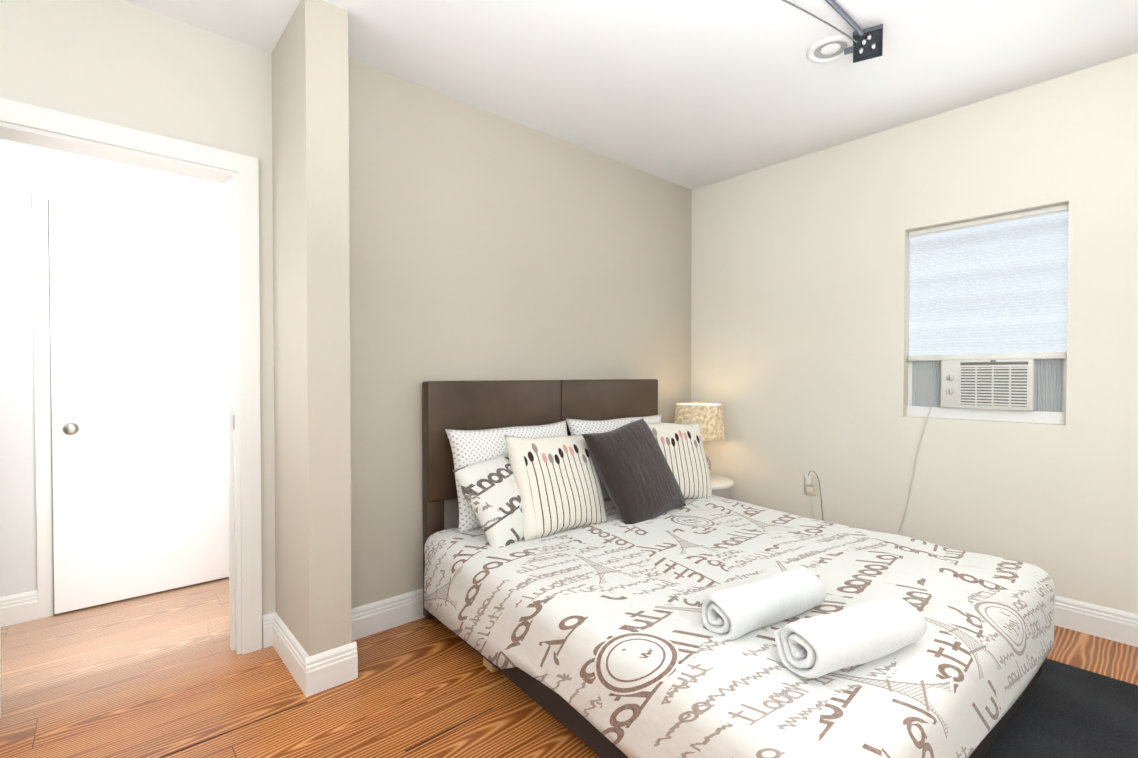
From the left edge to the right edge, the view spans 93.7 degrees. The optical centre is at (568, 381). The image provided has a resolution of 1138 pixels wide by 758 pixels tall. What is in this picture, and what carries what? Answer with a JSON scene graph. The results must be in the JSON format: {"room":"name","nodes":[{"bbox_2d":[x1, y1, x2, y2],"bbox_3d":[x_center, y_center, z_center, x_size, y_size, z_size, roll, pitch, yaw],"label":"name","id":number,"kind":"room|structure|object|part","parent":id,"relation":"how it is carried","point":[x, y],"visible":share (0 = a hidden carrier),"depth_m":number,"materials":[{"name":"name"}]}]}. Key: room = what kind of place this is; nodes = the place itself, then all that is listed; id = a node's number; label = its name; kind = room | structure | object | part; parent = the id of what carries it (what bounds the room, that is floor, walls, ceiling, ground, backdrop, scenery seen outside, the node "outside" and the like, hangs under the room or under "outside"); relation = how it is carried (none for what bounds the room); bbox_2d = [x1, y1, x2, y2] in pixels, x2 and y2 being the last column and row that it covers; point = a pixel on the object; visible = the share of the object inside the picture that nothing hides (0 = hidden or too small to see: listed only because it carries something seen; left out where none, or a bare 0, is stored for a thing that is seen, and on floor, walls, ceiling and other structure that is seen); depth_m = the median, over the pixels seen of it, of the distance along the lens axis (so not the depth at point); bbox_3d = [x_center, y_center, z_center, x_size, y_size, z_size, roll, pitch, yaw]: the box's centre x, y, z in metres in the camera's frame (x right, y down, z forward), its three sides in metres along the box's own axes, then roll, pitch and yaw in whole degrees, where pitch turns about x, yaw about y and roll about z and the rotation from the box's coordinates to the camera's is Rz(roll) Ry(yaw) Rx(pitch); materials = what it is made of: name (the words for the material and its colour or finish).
{"room":"bedroom","nodes":[
{"label":"bedroom","id":0,"kind":"room"},
{"bbox_2d":[0,139,225,608],"bbox_3d":[-2.123,-0.136,2.801,3.170,2.440,0.120,-1,1,-42],"label":"wall","id":1,"kind":"structure","parent":0,"point":[24,168],"depth_m":2.42,"materials":[{"name":"white paint"}]},
{"bbox_2d":[0,590,37,626],"bbox_3d":[-2.805,1.029,2.120,0.985,0.130,0.016,-1,1,-42],"label":"baseboard","id":2,"kind":"structure","parent":1,"relation":"attached to","point":[18,608],"depth_m":2.40,"materials":[{"name":"white wood"}]},
{"bbox_2d":[32,186,225,618],"bbox_3d":[-2.134,0.098,2.704,0.810,1.975,0.016,-1,1,-42],"label":"door frame","id":3,"kind":"structure","parent":1,"relation":"attached to","point":[42,402],"depth_m":2.45,"materials":[{"name":"white wood"}]},
{"bbox_2d":[49,200,228,613],"bbox_3d":[-2.125,0.120,2.694,0.700,1.908,0.036,-1,1,-42],"label":"hall door","id":4,"kind":"structure","parent":1,"relation":"in","point":[139,367],"depth_m":2.65,"materials":[{"name":"white wood"}]},
{"bbox_2d":[62,423,78,434],"bbox_3d":[-2.302,0.219,2.465,0.056,0.056,0.071,-1,1,-42],"label":"door knob","id":5,"kind":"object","parent":4,"relation":"attached to","point":[70,428],"depth_m":2.44,"materials":[{"name":"silver metal"}]},
{"bbox_2d":[0,0,238,153],"bbox_3d":[-1.616,-1.086,1.928,0.705,0.515,0.120,-1,1,-42],"label":"wall","id":6,"kind":"structure","parent":0,"point":[124,64],"depth_m":1.88,"materials":[{"name":"paint"}]},
{"bbox_2d":[0,98,261,654],"bbox_3d":[-1.614,0.101,1.942,0.837,1.991,0.150,-1,1,-42],"label":"door frame","id":7,"kind":"structure","parent":6,"relation":"attached to","point":[249,391],"depth_m":2.12,"materials":[{"name":"white wood"}]},
{"bbox_2d":[226,178,234,649],"bbox_3d":[-1.376,0.139,2.168,0.012,1.907,0.035,-1,1,-42],"label":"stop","id":8,"kind":"object","parent":7,"relation":"attached to","point":[230,411],"visible":1,"depth_m":2.16,"materials":[{"name":"white wood"}]},
{"bbox_2d":[233,414,234,429],"bbox_3d":[-1.347,0.163,2.144,0.002,0.060,0.030,-1,1,-42],"label":"strike plate","id":9,"kind":"object","parent":7,"relation":"attached to","point":[233,421],"visible":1,"depth_m":2.14,"materials":[{"name":"silver metal"}]},
{"bbox_2d":[238,42,275,614],"bbox_3d":[-1.308,-0.128,2.215,0.120,2.440,0.120,-1,1,-42],"label":"wall","id":10,"kind":"structure","parent":0,"point":[254,102],"depth_m":2.19,"materials":[{"name":"paint"}]},
{"bbox_2d":[283,0,351,655],"bbox_3d":[-0.954,-0.125,2.016,0.145,2.440,0.292,-1,1,-42],"label":"pillar","id":11,"kind":"structure","parent":0,"point":[316,256],"depth_m":1.91,"materials":[{"name":"beige paint"}]},
{"bbox_2d":[272,612,309,693],"bbox_3d":[-1.073,1.030,2.045,0.016,0.130,0.470,-1,1,-42],"label":"baseboard","id":12,"kind":"structure","parent":11,"relation":"attached to","point":[290,651],"depth_m":2.02,"materials":[{"name":"white wood"}]},
{"bbox_2d":[305,641,357,696],"bbox_3d":[-0.852,1.032,1.917,0.177,0.130,0.016,-1,1,-42],"label":"baseboard","id":13,"kind":"structure","parent":11,"relation":"attached to","point":[331,668],"depth_m":1.91,"materials":[{"name":"white wood"}]},
{"bbox_2d":[271,33,691,625],"bbox_3d":[-0.081,-0.141,3.186,3.005,2.440,0.298,-1,1,-42],"label":"wall","id":14,"kind":"structure","parent":0,"point":[484,245],"depth_m":2.58,"materials":[{"name":"beige paint"}]},
{"bbox_2d":[262,612,274,647],"bbox_3d":[-1.237,1.028,2.203,0.050,0.130,0.016,-1,1,-42],"label":"baseboard","id":15,"kind":"structure","parent":14,"relation":"attached to","point":[267,632],"depth_m":2.19,"materials":[{"name":"white wood"}]},
{"bbox_2d":[351,588,424,640],"bbox_3d":[-0.053,1.016,3.017,2.510,0.130,0.016,-1,1,-42],"label":"baseboard","id":16,"kind":"structure","parent":14,"relation":"attached to","point":[380,615],"depth_m":2.35,"materials":[{"name":"white wood"}]},
{"bbox_2d":[0,577,1137,757],"bbox_3d":[0.212,1.152,1.470,4.870,0.101,5.240,-1,1,-42],"label":"floor","id":17,"kind":"structure","parent":0,"point":[158,674],"depth_m":1.87,"materials":[{"name":"laminate"}]},
{"bbox_2d":[710,474,733,498],"bbox_3d":[0.853,0.860,3.507,0.440,0.430,0.440,-1,1,-42],"label":"nightstand","id":18,"kind":"object","parent":17,"relation":"on","point":[721,486],"visible":0.17,"depth_m":3.36,"materials":[{"name":"white wood"}]},
{"bbox_2d":[674,399,724,469],"bbox_3d":[0.845,0.381,3.480,0.330,0.526,0.330,-1,1,-42],"label":"lamp","id":19,"kind":"object","parent":18,"relation":"on","point":[708,417],"visible":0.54,"depth_m":3.35,"materials":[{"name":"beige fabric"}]},
{"bbox_3d":[0.845,0.258,3.478,0.330,0.220,0.330,-1,1,-42],"label":"lamp shade","id":20,"kind":"part","parent":19,"relation":"part of","materials":[{"name":"beige fabric"}]},
{"bbox_3d":[0.845,0.258,3.478,0.324,0.216,0.324,-1,1,-42],"label":"lamp shade","id":21,"kind":"part","parent":19,"relation":"part of","materials":[{"name":"beige fabric"}]},
{"bbox_2d":[422,379,1054,757],"bbox_3d":[0.518,0.543,2.164,1.646,1.080,1.935,-1,1,-38],"label":"bed","id":22,"kind":"object","parent":17,"relation":"on","point":[607,573],"visible":1,"depth_m":1.70,"materials":[{"name":"fabric"}]},
{"bbox_3d":[-0.624,0.804,2.460,0.085,0.550,0.055,-1,1,-38],"label":"headboard leg","id":23,"kind":"part","parent":22,"relation":"part of","materials":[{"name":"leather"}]},
{"bbox_3d":[-0.357,0.271,2.658,0.758,0.550,0.070,-1,1,-38],"label":"headboard","id":24,"kind":"part","parent":22,"relation":"part of","materials":[{"name":"leather"}]},
{"bbox_2d":[445,420,566,531],"bbox_3d":[-0.244,0.431,2.548,0.701,0.460,0.162,-1,-13,-40],"label":"pillow","id":25,"kind":"object","parent":22,"relation":"on","point":[469,444],"depth_m":2.42,"materials":[{"name":"white fabric"}]},
{"bbox_3d":[-0.050,0.939,1.702,0.050,0.220,1.830,-1,1,-38],"label":"frame rail","id":26,"kind":"part","parent":22,"relation":"part of","materials":[{"name":"black wood"}]},
{"bbox_3d":[0.241,0.265,3.128,0.758,0.550,0.070,-1,1,-38],"label":"headboard","id":27,"kind":"part","parent":22,"relation":"part of","materials":[{"name":"leather"}]},
{"bbox_2d":[566,414,660,500],"bbox_3d":[0.305,0.421,2.985,0.707,0.467,0.161,-1,-13,-35],"label":"pillow","id":28,"kind":"object","parent":22,"relation":"on","point":[594,423],"depth_m":2.91,"materials":[{"name":"grey fabric"}]},
{"bbox_2d":[424,495,1054,757],"bbox_3d":[0.546,0.810,2.132,1.646,0.349,1.845,-1,1,-38],"label":"comforter","id":29,"kind":"object","parent":22,"relation":"on","point":[601,616],"depth_m":1.55,"materials":[{"name":"white fabric"}]},
{"bbox_2d":[699,567,826,640],"bbox_3d":[0.546,0.609,1.484,0.408,0.109,0.124,-1,1,-33],"label":"towel","id":30,"kind":"object","parent":22,"relation":"on","point":[753,611],"depth_m":1.42,"materials":[{"name":"white fabric"}]},
{"bbox_2d":[774,596,926,678],"bbox_3d":[0.686,0.610,1.300,0.388,0.112,0.146,0,1,-26],"label":"towel","id":31,"kind":"object","parent":22,"relation":"on","point":[878,638],"depth_m":1.24,"materials":[{"name":"white fabric"}]},
{"bbox_2d":[983,658,1137,757],"bbox_3d":[1.690,1.102,1.191,1.470,0.008,1.620,-1,1,-42],"label":"rug","id":32,"kind":"object","parent":17,"relation":"on","point":[1063,710],"depth_m":1.72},
{"bbox_2d":[123,0,1137,189],"bbox_3d":[0.212,-1.387,1.435,4.870,0.100,5.240,-1,1,-42],"label":"ceiling","id":33,"kind":"structure","parent":0,"point":[691,94],"depth_m":2.23,"materials":[{"name":"paint"}]},
{"bbox_2d":[782,0,863,62],"bbox_3d":[0.589,-1.315,1.794,1.370,0.052,0.372,-1,1,-42],"label":"ceiling light","id":34,"kind":"object","parent":33,"relation":"attached to","point":[828,49],"visible":0.9,"depth_m":2.11,"materials":[{"name":"white metal"}]},
{"bbox_3d":[1.059,-1.341,2.162,0.178,0.012,0.178,-1,1,-42],"label":"trim","id":35,"kind":"part","parent":34,"relation":"part of","materials":[{"name":"white"}]},
{"bbox_3d":[1.059,-1.341,2.162,0.074,0.009,0.074,-1,1,-42],"label":"bulb","id":36,"kind":"part","parent":34,"relation":"part of","materials":[{"name":"white glass"}]},
{"bbox_2d":[844,24,882,62],"bbox_3d":[1.137,-1.301,2.062,0.130,0.040,0.100,0,-40,29],"label":"junction box","id":37,"kind":"object","parent":33,"relation":"attached to","point":[868,45],"visible":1,"depth_m":2.07,"materials":[{"name":"black plastic"}]},
{"bbox_2d":[691,53,1137,613],"bbox_3d":[2.326,-0.131,2.476,0.350,2.440,3.962,-1,1,-42],"label":"wall","id":38,"kind":"structure","parent":0,"point":[799,313],"depth_m":2.78,"materials":[{"name":"paint"}]},
{"bbox_2d":[804,471,822,519],"bbox_3d":[1.455,0.703,3.177,0.036,0.343,0.124,-1,1,-42],"label":"electrical outlet","id":39,"kind":"object","parent":38,"relation":"attached to","point":[810,484],"visible":0.94,"depth_m":3.18,"materials":[{"name":"beige plastic"}]},
{"bbox_2d":[807,487,812,491],"bbox_3d":[1.445,0.649,3.201,0.003,0.030,0.034,-1,1,-42],"label":"socket","id":40,"kind":"object","parent":39,"relation":"attached to","point":[809,489],"depth_m":3.20,"materials":[{"name":"white plastic"}]},
{"bbox_3d":[1.449,0.624,3.204,0.008,0.120,0.074,-1,1,-42],"label":"plate","id":41,"kind":"part","parent":39,"relation":"part of","materials":[{"name":"beige plastic"}]},
{"bbox_2d":[810,204,1068,534],"bbox_3d":[1.992,0.104,2.927,0.494,1.814,1.123,-1,1,-42],"label":"window unit","id":42,"kind":"structure","parent":38,"relation":"in","point":[988,297],"depth_m":2.60,"materials":[{"name":"white"}]},
{"bbox_3d":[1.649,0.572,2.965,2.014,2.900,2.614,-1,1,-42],"label":"ac cord","id":43,"kind":"part","parent":42,"relation":"part of","materials":[{"name":"white plastic"}]},
{"bbox_3d":[1.858,-0.307,2.887,0.050,0.990,0.020,-1,1,-42],"label":"frame","id":44,"kind":"part","parent":42,"relation":"part of","materials":[{"name":"white"}]},
{"bbox_3d":[1.919,-0.019,2.688,0.017,0.034,0.034,-1,1,-42],"label":"ac knob","id":45,"kind":"part","parent":42,"relation":"part of","materials":[{"name":"white plastic"}]},
{"bbox_3d":[1.919,0.051,2.689,0.017,0.034,0.034,-1,1,-42],"label":"ac knob","id":46,"kind":"part","parent":42,"relation":"part of","materials":[{"name":"white plastic"}]},
{"bbox_3d":[2.055,0.164,2.657,0.070,0.055,0.635,-1,1,-42],"label":"frame","id":47,"kind":"part","parent":42,"relation":"part of","materials":[{"name":"white"}]},
{"bbox_3d":[2.055,-0.784,2.644,0.070,0.030,0.635,-1,1,-42],"label":"frame","id":48,"kind":"part","parent":42,"relation":"part of","materials":[{"name":"white"}]},
{"bbox_2d":[959,367,1028,406],"bbox_3d":[2.038,0.024,2.565,0.010,0.187,0.265,-1,1,-42],"label":"grille","id":49,"kind":"object","parent":42,"relation":"attached to","point":[978,386],"depth_m":2.56,"materials":[{"name":"white plastic"}]},
{"bbox_3d":[2.267,-0.301,2.428,0.050,0.990,0.020,-1,1,-42],"label":"frame","id":50,"kind":"part","parent":42,"relation":"part of","materials":[{"name":"white"}]},
{"bbox_2d":[1054,595,1137,646],"bbox_3d":[2.150,1.025,2.415,0.016,0.130,3.842,-1,1,-42],"label":"baseboard","id":51,"kind":"structure","parent":38,"relation":"attached to","point":[1116,625],"depth_m":2.28,"materials":[{"name":"white wood"}]},
{"bbox_3d":[-1.877,0.146,1.720,0.018,1.907,0.134,-1,1,-42],"label":"door frame","id":52,"kind":"structure","parent":0,"visible":0},
{"bbox_2d":[0,631,1,717],"bbox_3d":[-1.867,0.145,1.732,0.012,1.907,0.035,-1,1,-42],"label":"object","id":53,"kind":"object","parent":52,"relation":"attached to","point":[0,679],"visible":1,"depth_m":1.75,"materials":[{"name":"white"}]}
]}

